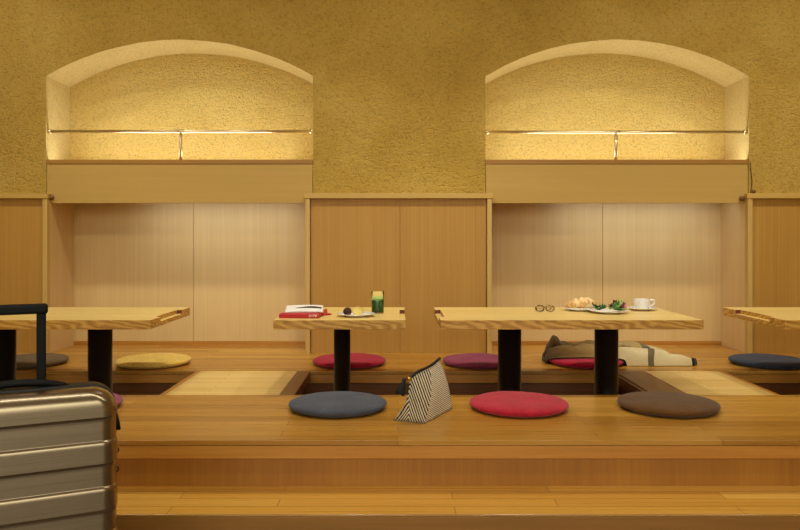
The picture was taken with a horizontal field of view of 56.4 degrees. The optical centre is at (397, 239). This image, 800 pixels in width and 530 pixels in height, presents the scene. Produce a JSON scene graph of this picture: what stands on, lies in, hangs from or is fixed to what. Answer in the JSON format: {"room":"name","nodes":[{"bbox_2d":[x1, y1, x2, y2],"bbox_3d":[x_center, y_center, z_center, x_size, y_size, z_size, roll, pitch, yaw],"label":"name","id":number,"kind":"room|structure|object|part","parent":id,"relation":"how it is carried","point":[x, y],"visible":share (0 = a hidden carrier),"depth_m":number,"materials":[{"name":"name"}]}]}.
{"room":"cafe","nodes":[
{"label":"cafe","id":0,"kind":"room"},
{"bbox_2d":[0,0,799,192],"bbox_3d":[0.000,-0.680,4.885,6.800,2.820,0.370,0,0,0],"label":"wall","id":1,"kind":"structure","parent":0,"point":[399,85],"depth_m":4.70,"materials":[{"name":"paint"}]},
{"bbox_2d":[0,199,42,352],"bbox_3d":[-2.811,0.226,4.693,1.171,0.969,0.014,0,0,0],"label":"wall panel","id":2,"kind":"object","parent":1,"relation":"attached to","point":[21,220],"visible":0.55,"depth_m":4.69,"materials":[{"name":"brown wood"}]},
{"bbox_2d":[0,193,50,198],"bbox_3d":[-2.793,-0.276,4.677,1.214,0.031,0.044,0,0,0],"label":"trim","id":3,"kind":"structure","parent":1,"relation":"attached to","point":[2,195],"depth_m":4.66,"materials":[{"name":"brown wood"}]},
{"bbox_2d":[43,198,49,352],"bbox_3d":[-2.207,0.225,4.680,0.029,0.970,0.040,0,0,0],"label":"trim","id":4,"kind":"structure","parent":1,"relation":"attached to","point":[46,202],"depth_m":4.66,"materials":[{"name":"brown wood"}]},
{"bbox_2d":[50,200,73,352],"bbox_3d":[-2.202,0.210,4.876,0.020,1.000,0.352,0,0,0],"label":"panel","id":5,"kind":"object","parent":1,"relation":"attached to","point":[61,214],"visible":0.79,"depth_m":4.86,"materials":[{"name":"brown wood"}]},
{"bbox_2d":[74,203,193,340],"bbox_3d":[-1.794,0.185,5.066,0.815,1.050,0.028,0,0,0],"label":"panel","id":6,"kind":"object","parent":1,"relation":"attached to","point":[126,254],"visible":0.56,"depth_m":5.05,"materials":[{"name":"brown wood"}]},
{"bbox_2d":[47,164,312,202],"bbox_3d":[-1.377,-0.356,4.718,1.674,0.247,0.024,0,0,0],"label":"fascia","id":7,"kind":"object","parent":1,"relation":"attached to","point":[68,183],"visible":0.9,"depth_m":4.71,"materials":[{"name":"beige wood"}]},
{"bbox_2d":[47,160,312,163],"bbox_3d":[-1.377,-0.493,4.718,1.676,0.027,0.033,0,0,0],"label":"trim","id":8,"kind":"structure","parent":1,"relation":"attached to","point":[48,161],"depth_m":4.70,"materials":[{"name":"brown wood"}]},
{"bbox_2d":[48,129,312,159],"bbox_3d":[-1.377,-0.605,4.728,1.674,0.195,0.029,0,0,0],"label":"railing","id":9,"kind":"object","parent":1,"relation":"attached to","point":[180,132],"visible":1,"depth_m":4.72,"materials":[{"name":"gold metal"}]},
{"bbox_3d":[-1.377,-0.594,4.728,0.020,0.173,0.020,0,0,0],"label":"post","id":10,"kind":"part","parent":9,"relation":"part of","materials":[{"name":"gold metal"}]},
{"bbox_2d":[74,341,304,344],"bbox_3d":[-1.386,0.697,5.047,1.612,0.026,0.010,0,0,0],"label":"baseboard","id":11,"kind":"structure","parent":1,"relation":"attached to","point":[75,342],"depth_m":5.04,"materials":[{"name":"brown wood"}]},
{"bbox_2d":[70,53,312,159],"bbox_3d":[-1.377,-0.840,5.090,1.742,1.100,0.080,0,0,0],"label":"wall niche","id":12,"kind":"object","parent":1,"relation":"in","point":[194,91],"visible":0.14,"depth_m":5.05,"materials":[{"name":"paint"}]},
{"bbox_2d":[194,203,304,340],"bbox_3d":[-0.978,0.185,5.066,0.815,1.050,0.028,0,0,0],"label":"panel","id":13,"kind":"object","parent":1,"relation":"attached to","point":[249,258],"visible":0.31,"depth_m":5.05,"materials":[{"name":"brown wood"}]},
{"bbox_2d":[305,198,310,353],"bbox_3d":[-0.566,0.225,4.680,0.029,0.970,0.040,0,0,0],"label":"trim","id":14,"kind":"structure","parent":1,"relation":"attached to","point":[307,200],"depth_m":4.66,"materials":[{"name":"brown wood"}]},
{"bbox_2d":[311,199,399,352],"bbox_3d":[-0.268,0.226,4.693,0.559,0.969,0.014,0,0,0],"label":"wall panel","id":15,"kind":"object","parent":1,"relation":"attached to","point":[355,243],"visible":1,"depth_m":4.69,"materials":[{"name":"brown wood"}]},
{"bbox_2d":[304,193,492,198],"bbox_3d":[0.003,-0.276,4.677,1.178,0.031,0.044,0,0,0],"label":"trim","id":16,"kind":"structure","parent":1,"relation":"attached to","point":[306,195],"depth_m":4.66,"materials":[{"name":"brown wood"}]},
{"bbox_2d":[400,199,485,352],"bbox_3d":[0.283,0.226,4.693,0.540,0.969,0.014,0,0,0],"label":"wall panel","id":17,"kind":"object","parent":1,"relation":"attached to","point":[443,241],"visible":0.99,"depth_m":4.69,"materials":[{"name":"brown wood"}]},
{"bbox_2d":[486,198,491,353],"bbox_3d":[0.572,0.225,4.680,0.029,0.970,0.040,0,0,0],"label":"trim","id":18,"kind":"structure","parent":1,"relation":"attached to","point":[488,200],"depth_m":4.66,"materials":[{"name":"brown wood"}]},
{"bbox_2d":[492,203,601,340],"bbox_3d":[0.981,0.185,5.066,0.809,1.050,0.028,0,0,0],"label":"panel","id":19,"kind":"object","parent":1,"relation":"attached to","point":[544,254],"visible":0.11,"depth_m":5.05,"materials":[{"name":"brown wood"}]},
{"bbox_2d":[485,53,724,192],"bbox_3d":[1.381,-0.840,5.090,1.720,1.100,0.080,0,0,0],"label":"wall niche","id":20,"kind":"object","parent":1,"relation":"in","point":[599,91],"visible":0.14,"depth_m":5.05,"materials":[{"name":"paint"}]},
{"bbox_2d":[492,341,720,344],"bbox_3d":[1.386,0.697,5.047,1.600,0.026,0.010,0,0,0],"label":"baseboard","id":21,"kind":"structure","parent":1,"relation":"attached to","point":[493,342],"depth_m":5.04,"materials":[{"name":"brown wood"}]},
{"bbox_2d":[485,130,746,159],"bbox_3d":[1.381,-0.603,4.728,1.652,0.191,0.029,0,0,0],"label":"railing","id":22,"kind":"object","parent":1,"relation":"attached to","point":[615,132],"visible":1,"depth_m":4.72,"materials":[{"name":"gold metal"}]},
{"bbox_3d":[1.381,-0.592,4.728,0.020,0.169,0.020,0,0,0],"label":"post","id":23,"kind":"part","parent":22,"relation":"part of","materials":[{"name":"gold metal"}]},
{"bbox_2d":[485,160,747,163],"bbox_3d":[1.381,-0.493,4.718,1.654,0.027,0.033,0,0,0],"label":"trim","id":24,"kind":"structure","parent":1,"relation":"attached to","point":[486,161],"depth_m":4.70,"materials":[{"name":"brown wood"}]},
{"bbox_2d":[486,164,747,202],"bbox_3d":[1.381,-0.356,4.718,1.652,0.247,0.024,0,0,0],"label":"fascia","id":25,"kind":"object","parent":1,"relation":"attached to","point":[508,183],"visible":0.94,"depth_m":4.71,"materials":[{"name":"beige wood"}]},
{"bbox_2d":[602,203,720,340],"bbox_3d":[1.792,0.185,5.066,0.809,1.050,0.028,0,0,0],"label":"panel","id":26,"kind":"object","parent":1,"relation":"attached to","point":[669,254],"visible":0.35,"depth_m":5.05,"materials":[{"name":"brown wood"}]},
{"bbox_2d":[721,203,744,352],"bbox_3d":[2.196,0.210,4.876,0.020,1.000,0.352,0,0,0],"label":"panel","id":27,"kind":"object","parent":1,"relation":"attached to","point":[732,214],"visible":0.79,"depth_m":4.88,"materials":[{"name":"brown wood"}]},
{"bbox_2d":[745,198,751,352],"bbox_3d":[2.200,0.225,4.680,0.029,0.970,0.040,0,0,0],"label":"trim","id":28,"kind":"structure","parent":1,"relation":"attached to","point":[748,202],"depth_m":4.66,"materials":[{"name":"brown wood"}]},
{"bbox_2d":[744,193,799,198],"bbox_3d":[2.790,-0.276,4.677,1.220,0.031,0.044,0,0,0],"label":"trim","id":29,"kind":"structure","parent":1,"relation":"attached to","point":[748,195],"depth_m":4.66,"materials":[{"name":"brown wood"}]},
{"bbox_2d":[752,199,799,352],"bbox_3d":[2.808,0.226,4.693,1.177,0.969,0.014,0,0,0],"label":"wall panel","id":30,"kind":"object","parent":1,"relation":"attached to","point":[775,222],"visible":0.98,"depth_m":4.69,"materials":[{"name":"brown wood"}]},
{"bbox_2d":[16,345,799,444],"bbox_3d":[0.000,0.719,3.876,6.800,0.018,2.468,0,0,0],"label":"floor","id":31,"kind":"structure","parent":0,"point":[144,419],"depth_m":3.05,"materials":[{"name":"brown wood"}]},
{"bbox_2d":[16,353,68,368],"bbox_3d":[-2.111,0.687,4.270,0.420,0.045,0.419,0,0,-17],"label":"round cushion","id":32,"kind":"object","parent":31,"relation":"on","point":[23,361],"visible":0.62,"depth_m":4.20,"materials":[{"name":"fabric"}]},
{"bbox_2d":[16,374,190,382],"bbox_3d":[-1.720,0.753,4.063,1.290,0.046,0.044,0,0,0],"label":"trim","id":33,"kind":"structure","parent":31,"relation":"attached to","point":[67,378],"depth_m":4.04,"materials":[{"name":"brown wood"}]},
{"bbox_2d":[113,393,122,405],"bbox_3d":[-1.381,0.688,3.150,0.413,0.044,0.414,0,0,10],"label":"round cushion","id":34,"kind":"object","parent":31,"relation":"on","point":[119,398],"visible":0.09,"depth_m":3.19,"materials":[{"name":"fabric"}]},
{"bbox_2d":[115,353,190,368],"bbox_3d":[-1.401,0.688,4.270,0.421,0.044,0.420,0,0,38],"label":"round cushion","id":35,"kind":"object","parent":31,"relation":"on","point":[148,360],"visible":1,"depth_m":4.16,"materials":[{"name":"fabric"}]},
{"bbox_2d":[160,371,199,394],"bbox_3d":[-1.083,0.735,3.730,0.024,0.050,0.619,0,0,0],"label":"trim","id":36,"kind":"structure","parent":31,"relation":"attached to","point":[196,372],"depth_m":3.69,"materials":[{"name":"brown wood"}]},
{"bbox_2d":[165,371,296,394],"bbox_3d":[-0.807,0.725,3.730,0.523,0.030,0.618,0,0,0],"label":"trim","id":37,"kind":"structure","parent":31,"relation":"attached to","point":[203,382],"depth_m":3.69,"materials":[{"name":"brown wood"}]},
{"bbox_2d":[280,371,309,394],"bbox_3d":[-0.510,0.736,3.730,0.069,0.049,0.619,0,0,0],"label":"trim","id":38,"kind":"structure","parent":31,"relation":"attached to","point":[298,383],"depth_m":3.71,"materials":[{"name":"brown wood"}]},
{"bbox_2d":[288,391,386,417],"bbox_3d":[-0.254,0.688,3.150,0.413,0.044,0.412,0,0,31],"label":"round cushion","id":39,"kind":"object","parent":31,"relation":"on","point":[331,404],"visible":1,"depth_m":3.06,"materials":[{"name":"fabric"}]},
{"bbox_2d":[312,353,385,368],"bbox_3d":[-0.278,0.688,4.270,0.419,0.043,0.419,0,0,-25],"label":"round cushion","id":40,"kind":"object","parent":31,"relation":"on","point":[357,360],"visible":0.73,"depth_m":4.17,"materials":[{"name":"fabric"}]},
{"bbox_2d":[394,357,451,423],"bbox_3d":[0.101,0.605,3.031,0.140,0.209,0.352,0,0,26],"label":"pouch","id":41,"kind":"object","parent":31,"relation":"on","point":[428,398],"visible":1,"depth_m":2.96,"materials":[{"name":"fabric"}]},
{"bbox_2d":[309,374,593,382],"bbox_3d":[0.350,0.753,4.063,1.690,0.046,0.044,0,0,0],"label":"trim","id":42,"kind":"structure","parent":31,"relation":"attached to","point":[314,378],"depth_m":4.04,"materials":[{"name":"brown wood"}]},
{"bbox_2d":[117,445,799,458],"bbox_3d":[0.000,0.752,2.672,6.800,0.046,0.056,0,0,0],"label":"platform edge","id":43,"kind":"structure","parent":31,"relation":"attached to","point":[125,451],"depth_m":2.64,"materials":[{"name":"brown wood"}]},
{"bbox_2d":[443,353,497,368],"bbox_3d":[0.466,0.687,4.270,0.419,0.046,0.420,0,0,2],"label":"round cushion","id":44,"kind":"object","parent":31,"relation":"on","point":[465,360],"visible":0.83,"depth_m":4.16,"materials":[{"name":"fabric"}]},
{"bbox_2d":[470,391,568,417],"bbox_3d":[0.509,0.687,3.149,0.412,0.045,0.412,0,0,-32],"label":"round cushion","id":45,"kind":"object","parent":31,"relation":"on","point":[519,404],"visible":1,"depth_m":3.06,"materials":[{"name":"fabric"}]},
{"bbox_2d":[548,357,623,368],"bbox_3d":[1.076,0.688,4.281,0.420,0.043,0.420,0,0,18],"label":"round cushion","id":46,"kind":"object","parent":31,"relation":"on","point":[580,362],"visible":0.44,"depth_m":4.14,"materials":[{"name":"fabric"}]},
{"bbox_2d":[542,335,696,365],"bbox_3d":[1.273,0.633,4.338,0.850,0.149,0.305,0,0,0],"label":"jacket","id":47,"kind":"object","parent":46,"relation":"on","point":[633,353],"visible":0.79,"depth_m":4.22,"materials":[{"name":"fabric"}]},
{"bbox_2d":[618,375,643,392],"bbox_3d":[1.168,0.742,3.730,0.015,0.047,0.618,0,0,0],"label":"trim","id":48,"kind":"structure","parent":31,"relation":"attached to","point":[625,384],"depth_m":3.77,"materials":[{"name":"brown wood"}]},
{"bbox_2d":[618,371,685,393],"bbox_3d":[1.256,0.736,3.730,0.160,0.049,0.619,0,0,0],"label":"trim","id":49,"kind":"structure","parent":31,"relation":"attached to","point":[643,380],"depth_m":3.75,"materials":[{"name":"brown wood"}]},
{"bbox_2d":[617,391,720,417],"bbox_3d":[1.138,0.688,3.149,0.414,0.044,0.412,0,0,-16],"label":"round cushion","id":50,"kind":"object","parent":31,"relation":"on","point":[655,403],"visible":1,"depth_m":3.05,"materials":[{"name":"fabric"}]},
{"bbox_2d":[645,371,774,394],"bbox_3d":[1.534,0.725,3.730,0.395,0.030,0.618,0,0,0],"label":"trim","id":51,"kind":"structure","parent":31,"relation":"attached to","point":[688,382],"depth_m":3.69,"materials":[{"name":"brown wood"}]},
{"bbox_2d":[719,371,779,394],"bbox_3d":[1.745,0.735,3.730,0.023,0.050,0.619,0,0,0],"label":"trim","id":52,"kind":"structure","parent":31,"relation":"attached to","point":[719,371],"depth_m":3.69,"materials":[{"name":"brown wood"}]},
{"bbox_2d":[728,353,799,368],"bbox_3d":[2.113,0.687,4.260,0.420,0.046,0.421,0,0,33],"label":"round cushion","id":53,"kind":"object","parent":31,"relation":"on","point":[757,360],"visible":1,"depth_m":4.16,"materials":[{"name":"fabric"}]},
{"bbox_2d":[730,374,799,382],"bbox_3d":[2.361,0.753,4.063,1.248,0.046,0.044,0,0,0],"label":"trim","id":54,"kind":"structure","parent":31,"relation":"attached to","point":[752,378],"depth_m":4.04,"materials":[{"name":"brown wood"}]},
{"bbox_2d":[116,486,799,515],"bbox_3d":[0.000,0.883,2.545,6.800,0.006,0.310,0,0,0],"label":"step","id":55,"kind":"structure","parent":0,"point":[131,500],"depth_m":2.51,"materials":[{"name":"brown wood"}]},
{"bbox_2d":[116,516,799,529],"bbox_3d":[0.000,0.916,2.420,6.800,0.058,0.060,0,0,0],"label":"step edge","id":56,"kind":"structure","parent":55,"relation":"attached to","point":[123,522],"depth_m":2.39,"materials":[{"name":"brown wood"}]},
{"bbox_2d":[116,459,799,485],"bbox_3d":[0.000,0.829,2.679,6.800,0.106,0.022,0,0,0],"label":"step riser","id":57,"kind":"structure","parent":55,"relation":"on","point":[132,472],"depth_m":2.67,"materials":[{"name":"brown wood"}]},
{"bbox_3d":[0.000,1.100,1.450,6.800,0.060,7.900,0,0,0],"label":"floor","id":58,"kind":"structure","parent":0,"visible":0},
{"bbox_2d":[0,303,120,529],"bbox_3d":[-0.968,0.618,1.916,0.470,0.902,0.255,0,0,-26],"label":"suitcase","id":59,"kind":"object","parent":58,"relation":"on","point":[58,439],"visible":1,"depth_m":1.85,"materials":[{"name":"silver metal"}]},
{"bbox_3d":[-0.956,0.367,1.878,0.234,0.031,0.020,0,0,-26],"label":"carry handle","id":60,"kind":"part","parent":59,"relation":"part of","materials":[{"name":"black plastic"}]},
{"bbox_3d":[-0.737,0.470,1.960,0.020,0.058,0.012,0,0,32],"label":"zip pull","id":61,"kind":"part","parent":59,"relation":"part of","materials":[{"name":"black plastic"}]},
{"bbox_2d":[113,383,176,394],"bbox_3d":[-1.720,0.913,3.730,1.310,0.274,0.700,0,0,0],"label":"lining","id":62,"kind":"object","parent":58,"relation":"on","point":[118,388],"depth_m":4.08,"materials":[{"name":"brown wood"}]},
{"bbox_2d":[0,307,189,392],"bbox_3d":[-1.729,0.708,3.725,1.200,0.685,0.650,0,0,0],"label":"table","id":63,"kind":"object","parent":62,"relation":"on","point":[100,322],"visible":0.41,"depth_m":3.65,"materials":[{"name":"brown wood"}]},
{"bbox_3d":[-1.957,0.729,3.700,0.235,0.642,0.235,0,0,0],"label":"post","id":64,"kind":"part","parent":63,"relation":"part of","materials":[{"name":"black wood"}]},
{"bbox_3d":[-1.477,0.729,3.700,0.235,0.642,0.235,0,0,0],"label":"post","id":65,"kind":"part","parent":63,"relation":"part of","materials":[{"name":"black metal"}]},
{"bbox_2d":[301,383,628,394],"bbox_3d":[0.350,0.913,3.730,1.710,0.274,0.700,0,0,0],"label":"lining","id":66,"kind":"object","parent":58,"relation":"on","point":[372,388],"depth_m":4.08,"materials":[{"name":"brown wood"}]},
{"bbox_2d":[273,307,405,390],"bbox_3d":[-0.267,0.708,3.725,0.604,0.685,0.650,0,0,0],"label":"table","id":67,"kind":"object","parent":66,"relation":"on","point":[392,317],"visible":0.5,"depth_m":3.51,"materials":[{"name":"brown wood"}]},
{"bbox_2d":[279,309,326,317],"bbox_3d":[-0.454,0.354,3.604,0.187,0.020,0.262,0,0,4],"label":"book","id":68,"kind":"object","parent":67,"relation":"on","point":[283,314],"visible":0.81,"depth_m":3.48,"materials":[{"name":"paper"}]},
{"bbox_2d":[285,305,322,312],"bbox_3d":[-0.458,0.335,3.651,0.182,0.016,0.245,0,0,-6],"label":"magazine","id":69,"kind":"object","parent":68,"relation":"on","point":[290,308],"visible":1,"depth_m":3.62,"materials":[{"name":"white paper"}]},
{"bbox_2d":[298,306,321,307],"bbox_3d":[-0.441,0.331,3.676,0.130,0.005,0.070,0,0,-10],"label":"pen","id":70,"kind":"object","parent":69,"relation":"on","point":[298,306],"depth_m":3.68,"materials":[{"name":"black plastic"}]},
{"bbox_3d":[-0.277,0.729,3.700,0.202,0.642,0.202,0,0,0],"label":"post","id":71,"kind":"part","parent":67,"relation":"part of","materials":[{"name":"black metal"}]},
{"bbox_2d":[337,311,374,316],"bbox_3d":[-0.201,0.357,3.570,0.186,0.015,0.186,0,0,0],"label":"plate","id":72,"kind":"object","parent":67,"relation":"on","point":[364,314],"visible":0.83,"depth_m":3.55,"materials":[{"name":"white ceramic"}]},
{"bbox_2d":[343,307,351,314],"bbox_3d":[-0.241,0.340,3.550,0.041,0.039,0.042,0,0,0],"label":"truffle","id":73,"kind":"object","parent":72,"relation":"on","point":[347,311],"visible":0.94,"depth_m":3.54,"materials":[{"name":"brown food"}]},
{"bbox_2d":[352,307,362,314],"bbox_3d":[-0.193,0.339,3.560,0.052,0.042,0.028,0,0,-13],"label":"lemon half","id":74,"kind":"object","parent":72,"relation":"on","point":[356,310],"visible":0.91,"depth_m":3.55,"materials":[{"name":"yellow food"}]},
{"bbox_2d":[371,291,383,313],"bbox_3d":[-0.101,0.309,3.715,0.064,0.111,0.064,0,0,0],"label":"juice glass","id":75,"kind":"object","parent":67,"relation":"on","point":[377,297],"visible":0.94,"depth_m":3.69,"materials":[{"name":"green glass"}]},
{"bbox_2d":[434,307,703,394],"bbox_3d":[0.793,0.708,3.725,1.200,0.685,0.650,0,0,0],"label":"table","id":76,"kind":"object","parent":66,"relation":"on","point":[509,322],"visible":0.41,"depth_m":3.64,"materials":[{"name":"brown wood"}]},
{"bbox_3d":[0.553,0.729,3.700,0.235,0.642,0.235,0,0,0],"label":"post","id":77,"kind":"part","parent":76,"relation":"part of","materials":[{"name":"black metal"}]},
{"bbox_2d":[535,305,554,311],"bbox_3d":[0.752,0.347,3.843,0.100,0.035,0.114,0,0,6],"label":"eyeglasses","id":78,"kind":"object","parent":76,"relation":"on","point":[550,308],"visible":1,"depth_m":3.79,"materials":[{"name":"black"}]},
{"bbox_2d":[563,307,592,310],"bbox_3d":[0.942,0.357,3.860,0.172,0.015,0.172,0,0,0],"label":"plate","id":79,"kind":"object","parent":76,"relation":"on","point":[570,309],"visible":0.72,"depth_m":3.82,"materials":[{"name":"white ceramic"}]},
{"bbox_2d":[565,297,597,308],"bbox_3d":[0.950,0.320,3.825,0.177,0.058,0.080,0,0,-6],"label":"croissant","id":80,"kind":"object","parent":79,"relation":"on","point":[581,302],"visible":0.96,"depth_m":3.80,"materials":[{"name":"beige food"}]},
{"bbox_3d":[1.034,0.729,3.700,0.235,0.642,0.235,0,0,0],"label":"post","id":81,"kind":"part","parent":76,"relation":"part of","materials":[{"name":"black metal"}]},
{"bbox_2d":[589,308,629,313],"bbox_3d":[1.055,0.357,3.730,0.200,0.015,0.200,0,0,0],"label":"plate","id":82,"kind":"object","parent":76,"relation":"on","point":[606,310],"visible":0.91,"depth_m":3.74,"materials":[{"name":"white ceramic"}]},
{"bbox_2d":[592,299,626,310],"bbox_3d":[1.058,0.323,3.727,0.171,0.068,0.089,0,0,0],"label":"salad","id":83,"kind":"object","parent":82,"relation":"on","point":[615,305],"visible":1,"depth_m":3.71,"materials":[{"name":"green plant"}]},
{"bbox_2d":[627,306,656,310],"bbox_3d":[1.268,0.357,3.880,0.154,0.015,0.154,0,0,0],"label":"saucer","id":84,"kind":"object","parent":76,"relation":"on","point":[630,307],"visible":0.88,"depth_m":3.84,"materials":[{"name":"white ceramic"}]},
{"bbox_2d":[633,298,654,307],"bbox_3d":[1.275,0.333,3.875,0.101,0.053,0.084,0,0,34],"label":"coffee cup","id":85,"kind":"object","parent":84,"relation":"on","point":[638,302],"visible":0.84,"depth_m":3.85,"materials":[{"name":"white ceramic"}]},
{"bbox_2d":[752,383,799,394],"bbox_3d":[2.361,0.913,3.730,1.268,0.274,0.700,0,0,0],"label":"lining","id":86,"kind":"object","parent":58,"relation":"on","point":[779,388],"depth_m":4.08,"materials":[{"name":"brown wood"}]},
{"bbox_2d":[723,307,799,328],"bbox_3d":[2.364,0.708,3.725,1.200,0.685,0.650,0,0,0],"label":"table","id":87,"kind":"object","parent":86,"relation":"on","point":[779,317],"visible":0.95,"depth_m":3.72,"materials":[{"name":"brown wood"}]}
]}

